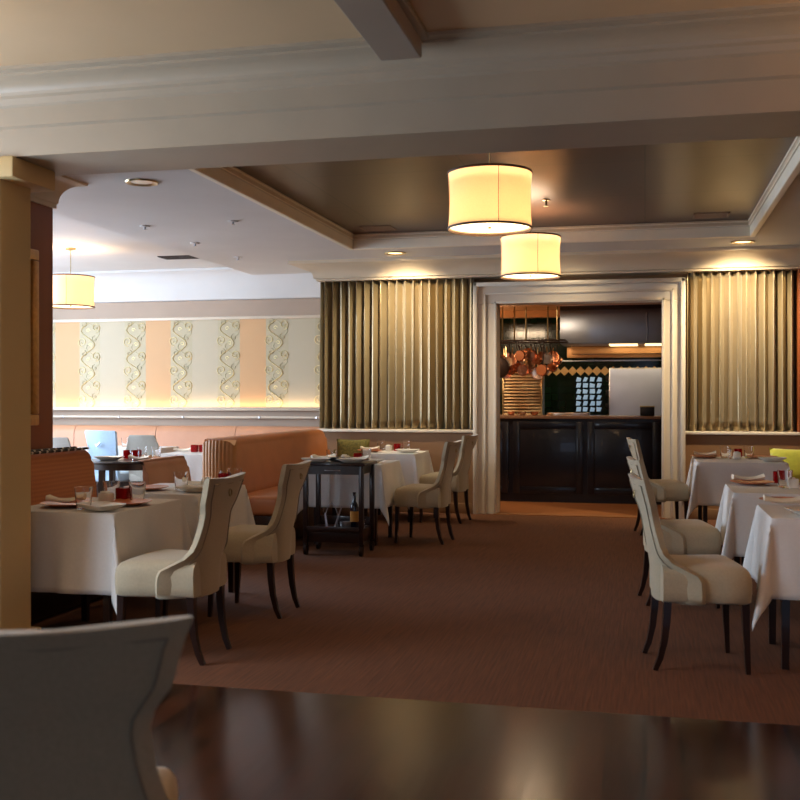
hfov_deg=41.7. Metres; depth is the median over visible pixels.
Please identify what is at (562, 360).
trim
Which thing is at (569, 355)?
wall shelf
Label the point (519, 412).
bowl
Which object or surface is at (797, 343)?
trim
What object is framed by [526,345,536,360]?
pan
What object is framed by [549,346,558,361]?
pan
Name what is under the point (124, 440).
water glass
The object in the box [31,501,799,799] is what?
floor
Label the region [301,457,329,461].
dish
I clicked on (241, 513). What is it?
tablecloth
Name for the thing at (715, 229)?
trim
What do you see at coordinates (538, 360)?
pan
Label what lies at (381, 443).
water glass
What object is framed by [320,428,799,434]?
trim
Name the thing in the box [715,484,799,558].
tablecloth
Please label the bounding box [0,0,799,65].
ceiling
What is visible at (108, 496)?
caddy
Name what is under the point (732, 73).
ceiling beam
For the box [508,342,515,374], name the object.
pan
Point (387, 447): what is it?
caddy
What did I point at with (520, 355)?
pan
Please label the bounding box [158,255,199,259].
ceiling vent
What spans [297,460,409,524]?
tablecloth
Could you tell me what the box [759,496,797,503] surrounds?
charger plate
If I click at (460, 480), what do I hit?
dining chair
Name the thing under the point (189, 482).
folded napkin
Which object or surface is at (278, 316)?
trim
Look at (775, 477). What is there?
candle holder
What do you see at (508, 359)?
pan
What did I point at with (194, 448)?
candle holder
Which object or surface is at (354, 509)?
wine bottle
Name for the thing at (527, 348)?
pan
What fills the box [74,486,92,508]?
water glass
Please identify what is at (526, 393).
rack
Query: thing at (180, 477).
water glass
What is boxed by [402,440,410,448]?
water glass
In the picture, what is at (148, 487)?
charger plate
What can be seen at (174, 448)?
folded napkin
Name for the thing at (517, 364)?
pan
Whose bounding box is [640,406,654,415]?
box
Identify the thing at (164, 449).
tablecloth
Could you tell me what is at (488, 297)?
trim
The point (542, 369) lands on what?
pan
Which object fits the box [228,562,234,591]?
dining table
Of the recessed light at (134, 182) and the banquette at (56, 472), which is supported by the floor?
the banquette at (56, 472)
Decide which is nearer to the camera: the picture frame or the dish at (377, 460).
the picture frame
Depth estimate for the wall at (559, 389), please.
16.46 m
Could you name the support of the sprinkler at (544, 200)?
attached to the ceiling at (670, 182)
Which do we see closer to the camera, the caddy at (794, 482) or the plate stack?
the caddy at (794, 482)
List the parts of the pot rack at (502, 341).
hanging rod, hanging rod, hanging rod, hanging rod, hanging rod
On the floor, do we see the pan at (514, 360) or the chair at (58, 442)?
the chair at (58, 442)
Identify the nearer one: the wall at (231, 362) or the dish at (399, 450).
the dish at (399, 450)
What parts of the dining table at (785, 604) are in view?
leg, leg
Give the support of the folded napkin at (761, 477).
on the charger plate at (763, 482)
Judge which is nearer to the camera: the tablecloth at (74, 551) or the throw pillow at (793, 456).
the tablecloth at (74, 551)
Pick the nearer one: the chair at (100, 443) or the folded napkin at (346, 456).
the folded napkin at (346, 456)
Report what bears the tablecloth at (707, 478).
on the dining table at (705, 507)
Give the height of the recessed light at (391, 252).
0.012 m
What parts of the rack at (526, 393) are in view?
panel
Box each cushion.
[53,425,77,446]
[74,425,157,446]
[156,426,237,448]
[235,426,320,435]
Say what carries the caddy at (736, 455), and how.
on the tablecloth at (707, 478)
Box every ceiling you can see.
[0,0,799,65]
[53,145,799,274]
[236,137,795,233]
[500,303,661,318]
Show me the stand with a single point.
(338, 515)
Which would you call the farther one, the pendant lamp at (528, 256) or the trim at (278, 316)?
the trim at (278, 316)
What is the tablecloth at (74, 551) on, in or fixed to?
on the dining table at (85, 598)
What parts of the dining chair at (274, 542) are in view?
leg, leg, seat, leg, backrest, leg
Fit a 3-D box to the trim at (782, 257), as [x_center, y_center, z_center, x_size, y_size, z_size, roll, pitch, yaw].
[2.797,-1.554,12.339,8.160,0.220,1.450,0,0,13]
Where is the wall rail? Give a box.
[53,415,318,418]
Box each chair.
[0,615,193,799]
[53,437,70,447]
[85,430,129,482]
[115,472,245,665]
[126,435,158,481]
[207,460,311,618]
[394,440,461,544]
[419,434,478,523]
[626,437,688,535]
[626,456,720,608]
[628,473,751,674]
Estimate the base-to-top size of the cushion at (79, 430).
0.570 m
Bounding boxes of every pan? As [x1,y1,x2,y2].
[500,357,508,378]
[504,344,511,366]
[507,345,516,364]
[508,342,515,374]
[514,345,521,372]
[515,342,525,360]
[517,345,528,375]
[523,343,530,359]
[524,346,535,369]
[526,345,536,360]
[532,342,541,364]
[532,345,542,378]
[536,343,547,375]
[542,346,552,363]
[547,343,557,371]
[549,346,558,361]
[556,343,561,365]
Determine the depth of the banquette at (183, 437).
13.93 m
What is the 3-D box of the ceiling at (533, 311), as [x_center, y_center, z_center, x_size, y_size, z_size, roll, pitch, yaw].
[2.594,-1.358,14.641,4.400,0.220,4.700,0,0,13]
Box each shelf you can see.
[308,524,370,542]
[567,348,661,357]
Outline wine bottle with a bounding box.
[350,492,358,526]
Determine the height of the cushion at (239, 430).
0.570 m
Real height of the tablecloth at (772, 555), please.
0.545 m
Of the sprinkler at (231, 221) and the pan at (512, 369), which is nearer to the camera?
the sprinkler at (231, 221)
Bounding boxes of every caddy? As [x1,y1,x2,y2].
[98,491,113,501]
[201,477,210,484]
[385,445,391,450]
[733,451,740,458]
[791,477,798,487]
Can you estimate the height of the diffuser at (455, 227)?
0.008 m
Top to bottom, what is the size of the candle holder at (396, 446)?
0.080 m
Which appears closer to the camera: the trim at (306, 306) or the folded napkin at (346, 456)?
the folded napkin at (346, 456)
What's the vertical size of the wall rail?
0.034 m
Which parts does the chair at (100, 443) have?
seat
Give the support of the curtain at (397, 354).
hanging from the rail
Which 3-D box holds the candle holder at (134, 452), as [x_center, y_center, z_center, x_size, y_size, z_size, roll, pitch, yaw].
[-2.600,0.536,10.383,0.078,0.080,0.078,0,0,13]
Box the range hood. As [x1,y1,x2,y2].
[560,304,661,354]
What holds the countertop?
on the cabinet at (544, 458)
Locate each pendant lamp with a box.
[53,247,94,308]
[447,153,532,235]
[500,231,560,280]
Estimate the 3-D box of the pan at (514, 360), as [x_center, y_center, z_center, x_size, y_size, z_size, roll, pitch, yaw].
[1.554,-0.622,14.555,0.154,0.276,0.080,0,0,12]
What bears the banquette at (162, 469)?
on the floor
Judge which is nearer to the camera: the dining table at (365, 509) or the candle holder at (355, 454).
the candle holder at (355, 454)
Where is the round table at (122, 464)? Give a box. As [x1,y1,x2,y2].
[91,458,142,492]
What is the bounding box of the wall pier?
[31,202,52,449]
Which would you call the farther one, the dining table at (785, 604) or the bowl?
the bowl
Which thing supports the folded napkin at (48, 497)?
on the charger plate at (48, 503)
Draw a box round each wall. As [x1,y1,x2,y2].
[53,318,319,406]
[324,432,799,508]
[359,271,795,514]
[500,318,661,414]
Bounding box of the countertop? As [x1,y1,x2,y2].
[500,415,661,418]
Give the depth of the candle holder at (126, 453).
10.35 m
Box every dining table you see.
[81,594,167,623]
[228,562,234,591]
[314,505,392,545]
[364,508,419,521]
[698,505,707,522]
[734,556,744,565]
[768,599,789,669]
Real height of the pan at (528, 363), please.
0.337 m
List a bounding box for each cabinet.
[500,415,661,504]
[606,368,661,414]
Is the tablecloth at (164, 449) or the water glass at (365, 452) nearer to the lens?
the water glass at (365, 452)
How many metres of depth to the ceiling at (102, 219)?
10.65 m
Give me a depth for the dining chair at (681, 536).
6.81 m
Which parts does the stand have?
wire frame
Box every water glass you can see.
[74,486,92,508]
[103,480,119,498]
[121,437,127,446]
[129,481,145,500]
[137,447,146,456]
[151,446,160,456]
[174,471,188,489]
[227,468,241,475]
[326,449,336,455]
[361,449,370,458]
[377,440,385,450]
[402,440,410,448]
[720,446,729,457]
[744,446,753,457]
[777,470,792,487]
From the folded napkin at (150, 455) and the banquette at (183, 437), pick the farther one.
the banquette at (183, 437)
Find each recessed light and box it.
[125,178,158,186]
[384,251,405,254]
[731,240,754,244]
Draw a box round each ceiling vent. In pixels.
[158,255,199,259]
[359,225,395,230]
[692,212,729,218]
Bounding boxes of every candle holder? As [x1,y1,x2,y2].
[115,487,129,498]
[123,450,129,457]
[132,450,137,456]
[191,445,198,451]
[218,473,227,477]
[354,453,361,456]
[394,444,400,450]
[773,471,777,482]
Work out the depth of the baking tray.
13.69 m
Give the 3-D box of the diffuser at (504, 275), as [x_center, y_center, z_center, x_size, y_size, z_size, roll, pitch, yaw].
[1.239,-1.190,9.977,0.546,0.008,0.546,0,0,-7]
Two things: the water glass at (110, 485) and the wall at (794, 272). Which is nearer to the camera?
the water glass at (110, 485)
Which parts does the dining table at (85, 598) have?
leg, leg, leg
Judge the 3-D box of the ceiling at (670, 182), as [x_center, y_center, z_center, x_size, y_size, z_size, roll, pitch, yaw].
[0.856,-1.868,8.243,4.180,0.135,5.690,0,0,13]
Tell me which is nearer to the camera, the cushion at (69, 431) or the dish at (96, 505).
the dish at (96, 505)
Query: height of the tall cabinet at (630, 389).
1.800 m
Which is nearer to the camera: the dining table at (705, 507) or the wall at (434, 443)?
the dining table at (705, 507)
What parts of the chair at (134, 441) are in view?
seat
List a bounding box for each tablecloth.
[31,497,191,613]
[77,446,178,485]
[145,483,254,542]
[160,451,201,480]
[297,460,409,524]
[371,450,433,484]
[682,456,789,518]
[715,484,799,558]
[743,504,799,630]
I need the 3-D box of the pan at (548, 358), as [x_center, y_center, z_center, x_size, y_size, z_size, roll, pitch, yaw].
[2.000,-0.624,14.302,0.149,0.270,0.068,0,0,-7]
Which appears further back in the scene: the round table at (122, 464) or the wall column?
the round table at (122, 464)
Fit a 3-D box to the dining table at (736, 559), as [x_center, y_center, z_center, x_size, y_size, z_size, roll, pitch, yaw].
[2.572,0.968,6.877,0.771,0.758,0.696,0,0,13]
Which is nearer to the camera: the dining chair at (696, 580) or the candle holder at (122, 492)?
the dining chair at (696, 580)
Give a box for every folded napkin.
[46,495,75,502]
[128,454,151,459]
[173,447,190,450]
[188,480,200,484]
[345,455,368,459]
[360,446,379,449]
[694,451,715,455]
[731,473,764,480]
[763,494,799,503]
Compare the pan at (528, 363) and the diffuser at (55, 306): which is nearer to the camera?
the diffuser at (55, 306)
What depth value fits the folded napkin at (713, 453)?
10.38 m
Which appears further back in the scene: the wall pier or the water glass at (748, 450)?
the water glass at (748, 450)
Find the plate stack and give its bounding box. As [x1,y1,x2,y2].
[329,457,349,460]
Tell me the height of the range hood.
0.659 m
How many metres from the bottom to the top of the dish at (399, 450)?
0.034 m
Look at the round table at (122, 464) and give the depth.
9.87 m
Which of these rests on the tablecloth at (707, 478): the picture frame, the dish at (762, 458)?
the dish at (762, 458)
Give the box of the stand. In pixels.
[324,502,342,526]
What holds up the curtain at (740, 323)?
hanging from the rail
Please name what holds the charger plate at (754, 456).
on the tablecloth at (707, 478)
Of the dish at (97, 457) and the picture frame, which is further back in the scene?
the dish at (97, 457)
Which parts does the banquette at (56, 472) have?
braid trim, backrest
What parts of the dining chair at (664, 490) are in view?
leg, backrest, seat, leg, leg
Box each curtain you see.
[319,278,473,428]
[687,269,792,431]
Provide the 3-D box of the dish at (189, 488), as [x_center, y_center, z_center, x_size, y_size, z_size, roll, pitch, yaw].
[-1.316,0.576,6.818,0.254,0.034,0.183,0,0,13]
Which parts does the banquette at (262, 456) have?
seat, backrest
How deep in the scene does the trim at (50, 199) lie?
7.84 m
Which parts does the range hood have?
light panel, light panel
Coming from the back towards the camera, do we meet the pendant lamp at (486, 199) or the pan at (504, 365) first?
the pan at (504, 365)
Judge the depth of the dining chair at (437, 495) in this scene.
9.78 m
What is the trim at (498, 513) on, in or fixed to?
attached to the wall at (434, 443)
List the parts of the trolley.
leg, leg, shelf rail, shelf rail, leg, leg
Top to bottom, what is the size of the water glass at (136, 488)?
0.118 m
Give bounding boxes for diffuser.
[54,305,86,307]
[451,223,528,232]
[503,274,556,277]
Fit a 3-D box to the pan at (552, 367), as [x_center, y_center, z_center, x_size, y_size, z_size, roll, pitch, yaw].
[2.097,-0.591,14.474,0.146,0.417,0.071,0,0,30]
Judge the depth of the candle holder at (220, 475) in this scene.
7.30 m
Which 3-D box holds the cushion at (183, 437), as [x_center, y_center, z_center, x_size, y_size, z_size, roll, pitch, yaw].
[-2.683,0.628,13.966,1.122,0.570,0.260,0,0,13]
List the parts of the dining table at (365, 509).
leg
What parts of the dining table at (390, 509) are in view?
leg, leg, leg, leg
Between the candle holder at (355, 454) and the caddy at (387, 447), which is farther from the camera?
the caddy at (387, 447)
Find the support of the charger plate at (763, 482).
on the tablecloth at (738, 504)
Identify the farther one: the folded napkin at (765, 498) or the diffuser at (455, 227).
the diffuser at (455, 227)
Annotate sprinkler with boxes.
[228,220,237,224]
[542,199,549,206]
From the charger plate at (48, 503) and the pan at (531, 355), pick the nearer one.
the charger plate at (48, 503)
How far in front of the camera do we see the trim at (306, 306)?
14.32 m
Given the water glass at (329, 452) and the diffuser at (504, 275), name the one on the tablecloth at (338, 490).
the water glass at (329, 452)
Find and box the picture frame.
[31,249,38,425]
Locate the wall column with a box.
[0,156,54,629]
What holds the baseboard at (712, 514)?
attached to the wall at (434, 443)
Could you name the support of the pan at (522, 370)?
hanging from the pot rack at (502, 341)
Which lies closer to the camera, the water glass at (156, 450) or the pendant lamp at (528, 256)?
the pendant lamp at (528, 256)
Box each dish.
[76,501,125,510]
[94,456,124,459]
[175,485,202,491]
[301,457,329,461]
[337,458,367,462]
[367,459,384,462]
[395,449,419,452]
[758,457,786,460]
[784,507,799,514]
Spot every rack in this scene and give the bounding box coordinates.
[500,306,568,343]
[502,373,544,414]
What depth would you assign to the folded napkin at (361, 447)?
11.87 m
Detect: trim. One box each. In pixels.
[31,176,87,208]
[53,267,319,302]
[53,298,319,426]
[53,315,319,410]
[188,136,799,249]
[288,245,799,281]
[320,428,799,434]
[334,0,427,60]
[473,277,685,518]
[493,512,664,518]
[547,366,661,375]
[562,360,661,361]
[795,268,799,431]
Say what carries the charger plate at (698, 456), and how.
on the tablecloth at (707, 478)
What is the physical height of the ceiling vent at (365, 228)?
0.012 m
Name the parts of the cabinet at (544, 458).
panel, panel, panel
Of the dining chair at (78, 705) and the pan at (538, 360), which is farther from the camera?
the pan at (538, 360)
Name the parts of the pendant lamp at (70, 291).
stem, lamp shade, ribbon trim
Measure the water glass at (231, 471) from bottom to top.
0.118 m
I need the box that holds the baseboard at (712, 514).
[368,503,718,519]
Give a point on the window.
(588, 389)
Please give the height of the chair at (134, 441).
0.931 m
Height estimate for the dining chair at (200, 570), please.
0.960 m
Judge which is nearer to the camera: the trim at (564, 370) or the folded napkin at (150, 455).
the folded napkin at (150, 455)
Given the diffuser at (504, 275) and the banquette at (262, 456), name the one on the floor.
the banquette at (262, 456)
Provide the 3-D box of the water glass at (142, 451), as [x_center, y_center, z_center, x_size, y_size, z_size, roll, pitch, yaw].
[-2.528,0.517,10.294,0.099,0.118,0.099,0,0,13]
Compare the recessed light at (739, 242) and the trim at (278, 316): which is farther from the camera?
the trim at (278, 316)
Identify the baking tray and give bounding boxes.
[547,412,589,415]
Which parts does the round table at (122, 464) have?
leg, leg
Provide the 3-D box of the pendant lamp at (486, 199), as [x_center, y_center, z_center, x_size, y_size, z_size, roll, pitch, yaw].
[0.608,-1.504,7.115,0.578,0.700,0.578,0,0,-7]
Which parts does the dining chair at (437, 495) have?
leg, leg, seat, leg, backrest, leg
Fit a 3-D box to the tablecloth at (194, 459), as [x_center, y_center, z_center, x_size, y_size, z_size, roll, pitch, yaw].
[-2.180,0.862,11.677,1.057,0.545,0.857,0,0,13]
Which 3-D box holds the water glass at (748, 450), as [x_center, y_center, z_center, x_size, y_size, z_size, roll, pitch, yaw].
[3.426,0.510,10.309,0.099,0.118,0.099,0,0,13]
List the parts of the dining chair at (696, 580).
leg, leg, backrest, seat, leg, leg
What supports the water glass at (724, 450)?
on the tablecloth at (707, 478)
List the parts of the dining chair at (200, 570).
leg, leg, seat, leg, backrest, leg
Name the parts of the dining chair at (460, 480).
leg, seat, leg, backrest, leg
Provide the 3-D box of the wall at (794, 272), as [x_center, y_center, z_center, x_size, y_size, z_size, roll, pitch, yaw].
[3.009,-0.164,12.570,7.850,3.000,0.950,0,0,13]
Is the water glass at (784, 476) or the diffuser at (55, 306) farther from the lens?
the diffuser at (55, 306)
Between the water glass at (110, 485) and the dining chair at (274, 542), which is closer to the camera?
the water glass at (110, 485)
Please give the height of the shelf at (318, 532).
0.115 m
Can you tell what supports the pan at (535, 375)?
hanging from the pot rack at (502, 341)
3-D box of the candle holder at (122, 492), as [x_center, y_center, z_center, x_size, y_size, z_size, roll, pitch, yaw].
[-1.621,0.554,6.150,0.078,0.080,0.078,0,0,13]
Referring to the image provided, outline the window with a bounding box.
[575,376,602,411]
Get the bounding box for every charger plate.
[40,501,93,506]
[110,499,151,505]
[124,485,168,489]
[691,455,719,457]
[730,480,773,484]
[749,455,777,457]
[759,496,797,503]
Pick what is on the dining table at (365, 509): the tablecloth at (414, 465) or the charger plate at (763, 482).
the tablecloth at (414, 465)
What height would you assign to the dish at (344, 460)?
0.034 m
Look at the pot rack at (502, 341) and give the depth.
14.30 m
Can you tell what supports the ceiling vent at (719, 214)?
in the ceiling at (670, 182)
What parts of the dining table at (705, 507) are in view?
leg, leg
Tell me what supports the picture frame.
attached to the wall pier
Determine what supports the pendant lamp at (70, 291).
hanging from the ceiling at (102, 219)
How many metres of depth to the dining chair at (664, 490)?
10.34 m
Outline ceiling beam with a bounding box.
[0,2,799,175]
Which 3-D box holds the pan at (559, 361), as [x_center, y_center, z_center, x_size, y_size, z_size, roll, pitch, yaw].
[2.201,-0.641,14.759,0.146,0.318,0.061,2,1,28]
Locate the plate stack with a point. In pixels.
(331, 458)
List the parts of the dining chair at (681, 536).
leg, leg, backrest, seat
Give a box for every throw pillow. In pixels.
[337,439,369,456]
[769,448,799,482]
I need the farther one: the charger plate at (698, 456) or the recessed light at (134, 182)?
the charger plate at (698, 456)
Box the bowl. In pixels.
[518,411,526,414]
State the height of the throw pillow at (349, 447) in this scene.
0.394 m
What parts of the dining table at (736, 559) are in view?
leg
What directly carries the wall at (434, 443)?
attached to the wall at (794, 272)
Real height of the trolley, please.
0.800 m
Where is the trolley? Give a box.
[303,460,376,555]
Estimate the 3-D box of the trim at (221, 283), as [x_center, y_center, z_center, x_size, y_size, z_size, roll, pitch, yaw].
[-3.381,-1.567,14.335,5.500,0.440,0.210,0,0,13]
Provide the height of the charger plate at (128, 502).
0.019 m
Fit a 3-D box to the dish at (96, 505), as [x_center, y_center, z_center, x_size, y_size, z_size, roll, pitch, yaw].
[-1.621,0.578,5.688,0.254,0.034,0.183,0,0,42]
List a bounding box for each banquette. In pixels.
[31,446,102,621]
[53,425,320,496]
[138,456,190,484]
[202,429,349,538]
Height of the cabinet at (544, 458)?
1.130 m
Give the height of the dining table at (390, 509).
0.744 m

